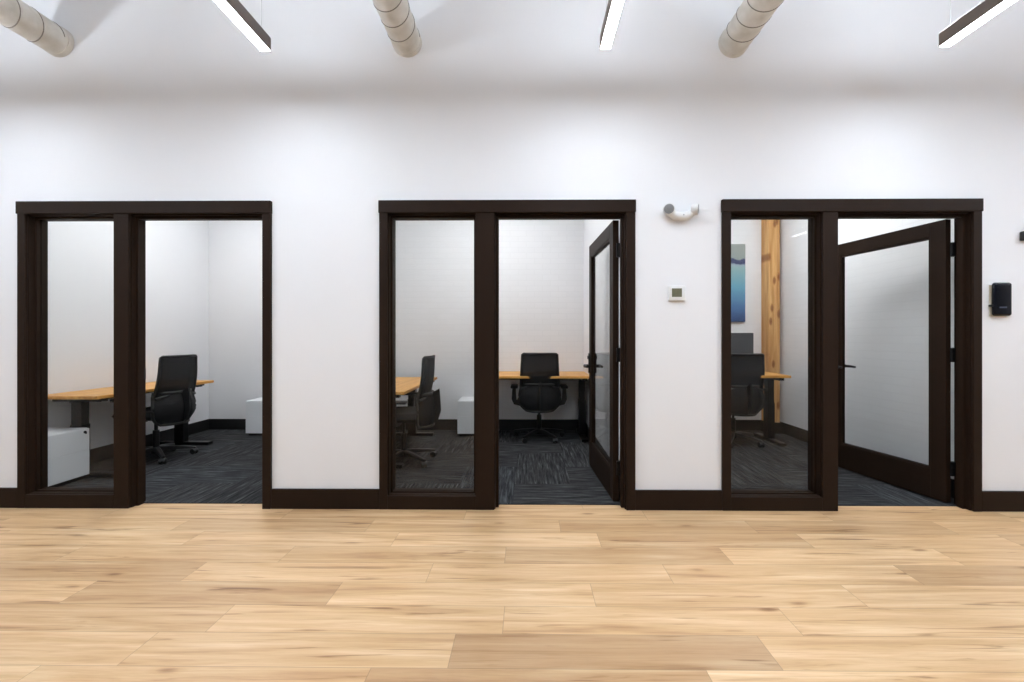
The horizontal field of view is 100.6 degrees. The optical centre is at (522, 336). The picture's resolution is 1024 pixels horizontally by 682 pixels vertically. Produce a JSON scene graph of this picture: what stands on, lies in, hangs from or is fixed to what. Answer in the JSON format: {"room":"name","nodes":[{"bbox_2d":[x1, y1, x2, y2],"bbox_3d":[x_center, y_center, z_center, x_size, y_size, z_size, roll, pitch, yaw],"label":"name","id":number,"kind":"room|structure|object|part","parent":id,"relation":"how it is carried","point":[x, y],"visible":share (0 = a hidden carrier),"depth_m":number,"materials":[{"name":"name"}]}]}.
{"room":"office hallway","nodes":[
{"label":"office hallway","id":0,"kind":"room"},
{"bbox_2d":[48,221,208,448],"bbox_3d":[-4.180,-0.540,4.349,0.120,3.500,2.420,0,0,1],"label":"wall","id":1,"kind":"structure","parent":0,"point":[80,253],"depth_m":4.20,"materials":[{"name":"white paint"}]},
{"bbox_2d":[90,419,245,463],"bbox_3d":[-2.940,1.140,4.338,2.360,0.140,2.420,0,0,1],"label":"baseboard","id":2,"kind":"structure","parent":1,"relation":"attached to","point":[105,452],"depth_m":5.23,"materials":[{"name":"black wood"}]},
{"bbox_2d":[209,220,760,419],"bbox_3d":[-0.423,-0.540,5.584,7.650,3.500,0.120,0,0,1],"label":"wall","id":3,"kind":"structure","parent":0,"point":[541,262],"depth_m":5.53,"materials":[{"name":"white paint"}]},
{"bbox_2d":[396,419,619,491],"bbox_3d":[-0.452,1.140,4.314,2.455,0.140,2.420,0,0,1],"label":"baseboard","id":4,"kind":"structure","parent":3,"relation":"attached to","point":[440,424],"depth_m":5.51,"materials":[{"name":"black wood"}]},
{"bbox_2d":[731,244,744,321],"bbox_3d":[2.521,-0.695,5.478,0.670,1.000,0.033,0,0,1],"label":"painting","id":5,"kind":"object","parent":3,"relation":"attached to","point":[737,250],"visible":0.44,"depth_m":5.46,"materials":[{"name":"blue fabric"}]},
{"bbox_2d":[58,429,955,505],"bbox_3d":[-0.435,1.206,4.297,7.410,0.001,2.455,0,0,1],"label":"floor","id":6,"kind":"structure","parent":0,"point":[540,470],"depth_m":3.81,"materials":[{"name":"grey carpet"}]},
{"bbox_2d":[48,427,88,486],"bbox_3d":[-3.900,0.991,3.446,0.396,0.430,0.400,0,0,1],"label":"pedestal","id":7,"kind":"object","parent":6,"relation":"on","point":[68,448],"visible":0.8,"depth_m":3.48,"materials":[{"name":"white metal"}]},
{"bbox_3d":[-3.727,0.871,3.445,0.018,0.183,0.398,0,0,1],"label":"drawer","id":8,"kind":"part","parent":7,"relation":"part of","materials":[{"name":"white metal"}]},
{"bbox_3d":[-3.727,1.068,3.445,0.018,0.208,0.398,0,0,1],"label":"drawer","id":9,"kind":"part","parent":7,"relation":"part of","materials":[{"name":"white metal"}]},
{"bbox_2d":[48,380,213,476],"bbox_3d":[-3.811,0.851,4.226,0.600,0.710,1.330,0,0,1],"label":"office desk","id":10,"kind":"object","parent":6,"relation":"on","point":[79,400],"visible":0.51,"depth_m":3.69,"materials":[{"name":"orange wood"}]},
{"bbox_2d":[110,354,198,464],"bbox_3d":[-3.639,0.692,4.228,0.696,1.029,0.671,0,0,4],"label":"office chair","id":11,"kind":"object","parent":6,"relation":"on","point":[173,400],"visible":0.79,"depth_m":4.14,"materials":[{"name":"black fabric"}]},
{"bbox_3d":[-3.671,0.746,4.231,0.510,0.080,0.530,0,0,4],"label":"seat","id":12,"kind":"part","parent":11,"relation":"part of","materials":[{"name":"black fabric"}]},
{"bbox_3d":[-3.422,0.407,4.213,0.118,0.460,0.467,0,0,4],"label":"backrest frame","id":13,"kind":"part","parent":11,"relation":"part of","materials":[{"name":"black plastic"}]},
{"bbox_3d":[-3.423,0.405,4.213,0.102,0.433,0.446,0,0,4],"label":"backrest","id":14,"kind":"part","parent":11,"relation":"part of","materials":[{"name":"black fabric"}]},
{"bbox_2d":[246,397,261,435],"bbox_3d":[-3.175,0.991,5.352,0.400,0.430,0.396,0,0,1],"label":"pedestal","id":15,"kind":"object","parent":6,"relation":"on","point":[253,406],"visible":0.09,"depth_m":5.17,"materials":[{"name":"white metal"}]},
{"bbox_3d":[-3.177,0.871,5.178,0.398,0.183,0.018,0,0,1],"label":"drawer","id":16,"kind":"part","parent":15,"relation":"part of","materials":[{"name":"white metal"}]},
{"bbox_3d":[-3.177,1.068,5.178,0.398,0.208,0.018,0,0,1],"label":"drawer","id":17,"kind":"part","parent":15,"relation":"part of","materials":[{"name":"white metal"}]},
{"bbox_2d":[396,377,436,467],"bbox_3d":[-1.360,0.851,4.563,0.580,0.710,1.420,0,0,1],"label":"office desk","id":18,"kind":"object","parent":6,"relation":"on","point":[404,385],"visible":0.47,"depth_m":4.85,"materials":[{"name":"orange wood"}]},
{"bbox_2d":[396,355,440,467],"bbox_3d":[-1.140,0.692,4.111,0.696,1.029,0.671,0,0,2],"label":"office chair","id":19,"kind":"object","parent":6,"relation":"on","point":[424,410],"visible":0.76,"depth_m":4.00,"materials":[{"name":"black plastic"}]},
{"bbox_3d":[-1.172,0.746,4.112,0.510,0.080,0.530,0,0,2],"label":"seat","id":20,"kind":"part","parent":19,"relation":"part of","materials":[{"name":"black fabric"}]},
{"bbox_3d":[-1.142,0.710,4.325,0.032,0.222,0.228,0,0,2],"label":"armrest","id":21,"kind":"part","parent":19,"relation":"part of","materials":[{"name":"black plastic"}]},
{"bbox_3d":[-0.923,0.407,4.104,0.118,0.460,0.467,0,0,2],"label":"backrest frame","id":22,"kind":"part","parent":19,"relation":"part of","materials":[{"name":"black plastic"}]},
{"bbox_3d":[-0.924,0.405,4.104,0.102,0.433,0.446,0,0,2],"label":"backrest","id":23,"kind":"part","parent":19,"relation":"part of","materials":[{"name":"black fabric"}]},
{"bbox_2d":[457,397,473,435],"bbox_3d":[-0.595,0.991,5.328,0.400,0.430,0.396,0,0,1],"label":"pedestal","id":24,"kind":"object","parent":6,"relation":"on","point":[465,405],"visible":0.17,"depth_m":5.15,"materials":[{"name":"white metal"}]},
{"bbox_3d":[-0.596,0.871,5.154,0.398,0.183,0.018,0,0,1],"label":"drawer","id":25,"kind":"part","parent":24,"relation":"part of","materials":[{"name":"white metal"}]},
{"bbox_3d":[-0.596,1.068,5.154,0.398,0.208,0.018,0,0,1],"label":"drawer","id":26,"kind":"part","parent":24,"relation":"part of","materials":[{"name":"white metal"}]},
{"bbox_2d":[511,353,567,443],"bbox_3d":[0.192,0.692,5.056,0.671,1.029,0.696,0,0,1],"label":"office chair","id":27,"kind":"object","parent":6,"relation":"on","point":[539,393],"visible":1,"depth_m":4.81,"materials":[{"name":"black fabric"}]},
{"bbox_3d":[-0.022,0.710,5.066,0.228,0.222,0.032,0,0,1],"label":"armrest","id":28,"kind":"part","parent":27,"relation":"part of","materials":[{"name":"black plastic"}]},
{"bbox_3d":[0.190,0.405,4.840,0.446,0.433,0.102,0,0,1],"label":"backrest","id":29,"kind":"part","parent":27,"relation":"part of","materials":[{"name":"black fabric"}]},
{"bbox_3d":[0.190,0.407,4.839,0.467,0.460,0.118,0,0,1],"label":"backrest frame","id":30,"kind":"part","parent":27,"relation":"part of","materials":[{"name":"black plastic"}]},
{"bbox_3d":[0.406,0.710,5.062,0.228,0.222,0.032,0,0,1],"label":"armrest","id":31,"kind":"part","parent":27,"relation":"part of","materials":[{"name":"black plastic"}]},
{"bbox_2d":[499,371,588,442],"bbox_3d":[0.183,0.825,5.159,1.200,0.762,0.680,0,0,1],"label":"office desk","id":32,"kind":"object","parent":6,"relation":"on","point":[582,376],"visible":0.48,"depth_m":5.10,"materials":[{"name":"orange wood"}]},
{"bbox_2d":[731,353,766,448],"bbox_3d":[2.399,0.692,4.865,0.663,1.029,0.659,0,0,37],"label":"office chair","id":33,"kind":"object","parent":6,"relation":"on","point":[747,369],"visible":0.63,"depth_m":4.60,"materials":[{"name":"black fabric"}]},
{"bbox_3d":[2.421,0.405,4.640,0.446,0.433,0.102,0,0,-4],"label":"backrest","id":34,"kind":"part","parent":33,"relation":"part of","materials":[{"name":"black fabric"}]},
{"bbox_3d":[2.422,0.407,4.639,0.467,0.460,0.118,0,0,-4],"label":"backrest frame","id":35,"kind":"part","parent":33,"relation":"part of","materials":[{"name":"black plastic"}]},
{"bbox_2d":[761,220,779,421],"bbox_3d":[3.147,-0.540,5.406,0.143,3.500,0.170,0,0,1],"label":"column","id":36,"kind":"structure","parent":6,"relation":"on","point":[770,229],"depth_m":5.32,"materials":[{"name":"brown wood"}]},
{"bbox_2d":[761,420,783,433],"bbox_3d":[3.162,1.140,5.393,0.197,0.140,0.175,0,0,1],"label":"column base","id":37,"kind":"structure","parent":36,"relation":"attached to","point":[778,425],"depth_m":5.30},
{"bbox_2d":[754,372,790,446],"bbox_3d":[2.266,0.814,4.949,1.330,0.785,0.610,0,0,1],"label":"office desk","id":38,"kind":"object","parent":6,"relation":"on","point":[768,434],"visible":0.43,"depth_m":4.89,"materials":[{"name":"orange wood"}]},
{"bbox_2d":[731,333,752,352],"bbox_3d":[2.478,0.186,5.092,0.540,0.470,0.170,0,0,1],"label":"monitor","id":39,"kind":"object","parent":38,"relation":"on","point":[740,342],"visible":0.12,"depth_m":5.06,"materials":[{"name":"black plastic"}]},
{"bbox_2d":[0,0,1023,490],"bbox_3d":[0.028,-1.015,3.045,17.000,4.450,0.110,0,0,1],"label":"wall","id":40,"kind":"structure","parent":0,"point":[152,100],"depth_m":2.99,"materials":[{"name":"white paint"}]},
{"bbox_2d":[0,487,16,507],"bbox_3d":[-6.025,1.140,3.037,4.895,0.140,0.018,0,0,1],"label":"baseboard","id":41,"kind":"structure","parent":40,"relation":"attached to","point":[8,496],"depth_m":3.01,"materials":[{"name":"brown wood"}]},
{"bbox_2d":[0,0,73,56],"bbox_3d":[-3.326,-2.090,-0.724,0.208,0.208,7.490,0,0,1],"label":"spiral duct","id":42,"kind":"object","parent":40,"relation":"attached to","point":[17,16],"visible":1,"depth_m":2.81,"materials":[{"name":"metal"}]},
{"bbox_2d":[17,214,145,508],"bbox_3d":[-3.177,0.150,3.065,0.801,2.120,0.130,0,0,1],"label":"window","id":43,"kind":"structure","parent":40,"relation":"in","point":[33,491],"depth_m":3.02,"materials":[{"name":"brown wood"}]},
{"bbox_2d":[15,200,271,214],"bbox_3d":[-2.677,-0.914,3.002,1.810,0.088,0.027,0,0,1],"label":"trim","id":44,"kind":"structure","parent":40,"relation":"attached to","point":[21,207],"depth_m":2.99,"materials":[{"name":"brown wood"}]},
{"bbox_2d":[132,213,271,508],"bbox_3d":[-2.275,0.150,3.056,1.002,2.120,0.130,0,0,1],"label":"door frame","id":45,"kind":"structure","parent":40,"relation":"in","point":[266,218],"depth_m":3.03,"materials":[{"name":"brown wood"}]},
{"bbox_3d":[-1.805,0.170,2.997,0.060,2.080,0.020,0,0,1],"label":"casing","id":46,"kind":"part","parent":45,"relation":"part of","materials":[{"name":"brown wood"}]},
{"bbox_2d":[271,488,378,508],"bbox_3d":[-1.392,1.140,2.994,0.765,0.140,0.018,0,0,1],"label":"baseboard","id":47,"kind":"structure","parent":40,"relation":"attached to","point":[281,498],"depth_m":2.98,"materials":[{"name":"brown wood"}]},
{"bbox_2d":[372,0,421,57],"bbox_3d":[-0.850,-2.074,-0.747,0.208,0.208,7.490,0,0,1],"label":"spiral duct","id":48,"kind":"object","parent":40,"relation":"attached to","point":[396,16],"visible":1,"depth_m":2.73,"materials":[{"name":"metal"}]},
{"bbox_2d":[379,213,495,509],"bbox_3d":[-0.602,0.150,3.041,0.815,2.120,0.130,0,0,1],"label":"window","id":49,"kind":"structure","parent":40,"relation":"in","point":[482,496],"depth_m":2.98,"materials":[{"name":"brown wood"}]},
{"bbox_2d":[378,199,635,213],"bbox_3d":[-0.113,-0.914,2.978,1.801,0.088,0.027,0,0,1],"label":"trim","id":50,"kind":"structure","parent":40,"relation":"attached to","point":[603,205],"depth_m":2.96,"materials":[{"name":"brown wood"}]},
{"bbox_2d":[495,212,634,509],"bbox_3d":[0.299,0.150,3.488,0.979,2.120,1.041,0,0,1],"label":"door","id":51,"kind":"structure","parent":40,"relation":"in","point":[608,471],"depth_m":3.02,"materials":[{"name":"brown wood"}]},
{"bbox_3d":[0.594,0.242,3.917,0.063,0.185,0.132,0,0,-2],"label":"handle","id":52,"kind":"part","parent":51,"relation":"part of","materials":[{"name":"metal"}]},
{"bbox_3d":[0.701,0.242,3.921,0.063,0.185,0.132,0,0,-2],"label":"handle","id":53,"kind":"part","parent":51,"relation":"part of","materials":[{"name":"metal"}]},
{"bbox_3d":[0.660,0.172,3.551,0.044,2.048,0.907,0,0,-2],"label":"frame","id":54,"kind":"part","parent":51,"relation":"part of","materials":[{"name":"brown wood"}]},
{"bbox_3d":[0.752,0.170,2.973,0.063,2.080,0.020,0,0,1],"label":"casing","id":55,"kind":"part","parent":51,"relation":"part of","materials":[{"name":"brown wood"}]},
{"bbox_2d":[668,286,684,300],"bbox_3d":[1.072,-0.305,2.968,0.116,0.104,0.024,0,0,1],"label":"thermostat","id":56,"kind":"object","parent":40,"relation":"attached to","point":[675,293],"visible":1,"depth_m":2.96,"materials":[{"name":"white plastic"}]},
{"bbox_2d":[635,490,721,510],"bbox_3d":[1.086,1.140,2.971,0.605,0.140,0.018,0,0,1],"label":"baseboard","id":57,"kind":"structure","parent":40,"relation":"attached to","point":[697,500],"depth_m":2.96,"materials":[{"name":"brown wood"}]},
{"bbox_2d":[663,203,698,220],"bbox_3d":[1.093,-0.862,2.934,0.255,0.115,0.092,0,0,1],"label":"emergency light","id":58,"kind":"object","parent":40,"relation":"attached to","point":[669,208],"visible":1,"depth_m":2.92,"materials":[{"name":"white plastic"}]},
{"bbox_2d":[718,0,783,57],"bbox_3d":[1.436,-2.057,-0.769,0.208,0.208,7.490,0,0,1],"label":"spiral duct","id":59,"kind":"object","parent":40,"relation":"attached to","point":[751,16],"visible":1,"depth_m":2.72,"materials":[{"name":"metal"}]},
{"bbox_2d":[721,212,837,510],"bbox_3d":[1.791,0.150,3.018,0.805,2.120,0.130,0,0,1],"label":"window","id":60,"kind":"structure","parent":40,"relation":"in","point":[821,494],"depth_m":2.96,"materials":[{"name":"brown wood"}]},
{"bbox_2d":[736,420,953,497],"bbox_3d":[2.072,1.140,4.291,2.355,0.140,2.420,0,0,1],"label":"baseboard","id":61,"kind":"structure","parent":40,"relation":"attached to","point":[801,434],"depth_m":5.23,"materials":[{"name":"black wood"}]},
{"bbox_2d":[721,198,983,212],"bbox_3d":[2.283,-0.914,2.955,1.798,0.088,0.027,0,0,1],"label":"trim","id":62,"kind":"structure","parent":40,"relation":"attached to","point":[936,204],"depth_m":2.94,"materials":[{"name":"brown wood"}]},
{"bbox_2d":[838,211,981,511],"bbox_3d":[2.691,0.150,3.471,0.986,2.120,1.052,0,0,1],"label":"door","id":63,"kind":"structure","parent":40,"relation":"in","point":[933,480],"depth_m":3.07,"materials":[{"name":"brown wood"}]},
{"bbox_3d":[2.986,0.242,3.916,0.063,0.185,0.132,0,0,-10],"label":"handle","id":64,"kind":"part","parent":63,"relation":"part of","materials":[{"name":"black metal"}]},
{"bbox_3d":[3.149,0.170,2.951,0.060,2.080,0.020,0,0,1],"label":"casing","id":65,"kind":"part","parent":63,"relation":"part of","materials":[{"name":"brown wood"}]},
{"bbox_2d":[989,283,1011,315],"bbox_3d":[3.303,-0.260,2.942,0.141,0.233,0.035,0,0,1],"label":"card reader","id":66,"kind":"object","parent":40,"relation":"attached to","point":[1000,294],"visible":1,"depth_m":2.92,"materials":[{"name":"black plastic"}]},
{"bbox_3d":[3.302,-0.252,2.955,0.118,0.218,0.008,0,0,1],"label":"plate","id":67,"kind":"part","parent":66,"relation":"part of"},
{"bbox_2d":[982,491,1023,511],"bbox_3d":[5.853,1.140,2.927,5.348,0.140,0.018,0,0,1],"label":"baseboard","id":68,"kind":"structure","parent":40,"relation":"attached to","point":[992,501],"depth_m":2.94,"materials":[{"name":"brown wood"}]},
{"bbox_2d":[1020,231,1023,240],"bbox_3d":[3.500,-0.699,2.942,0.096,0.064,0.032,0,0,1],"label":"wall sensor","id":69,"kind":"object","parent":40,"relation":"attached to","point":[1022,232],"visible":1,"depth_m":2.94,"materials":[{"name":"black plastic"}]},
{"bbox_2d":[0,503,1023,681],"bbox_3d":[-0.007,1.210,-0.722,17.000,0.001,7.575,0,0,1],"label":"floor","id":70,"kind":"structure","parent":0,"point":[146,592],"depth_m":2.00,"materials":[{"name":"brown wood"}]},
{"bbox_2d":[584,220,619,459],"bbox_3d":[0.835,-0.540,4.302,0.120,3.500,2.420,0,0,1],"label":"wall","id":71,"kind":"structure","parent":0,"point":[593,229],"depth_m":4.25,"materials":[{"name":"white paint"}]},
{"bbox_2d":[780,219,953,478],"bbox_3d":[3.310,-0.540,4.279,0.120,3.500,2.420,0,0,1],"label":"wall","id":72,"kind":"structure","parent":0,"point":[887,290],"depth_m":3.90,"materials":[{"name":"white paint"}]},
{"bbox_3d":[-0.007,-3.290,-0.705,17.000,0.100,7.610,0,0,1],"label":"ceiling","id":73,"kind":"structure","parent":0,"visible":0},
{"bbox_2d":[214,0,270,50],"bbox_3d":[-1.533,-2.464,1.304,0.062,1.552,2.420,0,0,1],"label":"linear pendant light","id":74,"kind":"object","parent":73,"relation":"hanging from","point":[234,9],"visible":1,"depth_m":2.32,"materials":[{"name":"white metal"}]},
{"bbox_2d":[600,0,623,48],"bbox_3d":[0.471,-2.464,1.286,0.062,1.552,2.420,0,0,1],"label":"linear pendant light","id":75,"kind":"object","parent":73,"relation":"hanging from","point":[614,7],"visible":1,"depth_m":2.30,"materials":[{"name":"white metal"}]},
{"bbox_2d":[939,0,1016,46],"bbox_3d":[2.442,-2.464,1.267,0.062,1.552,2.420,0,0,1],"label":"linear pendant light","id":76,"kind":"object","parent":73,"relation":"hanging from","point":[981,13],"visible":1,"depth_m":2.30,"materials":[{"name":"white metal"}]}
]}

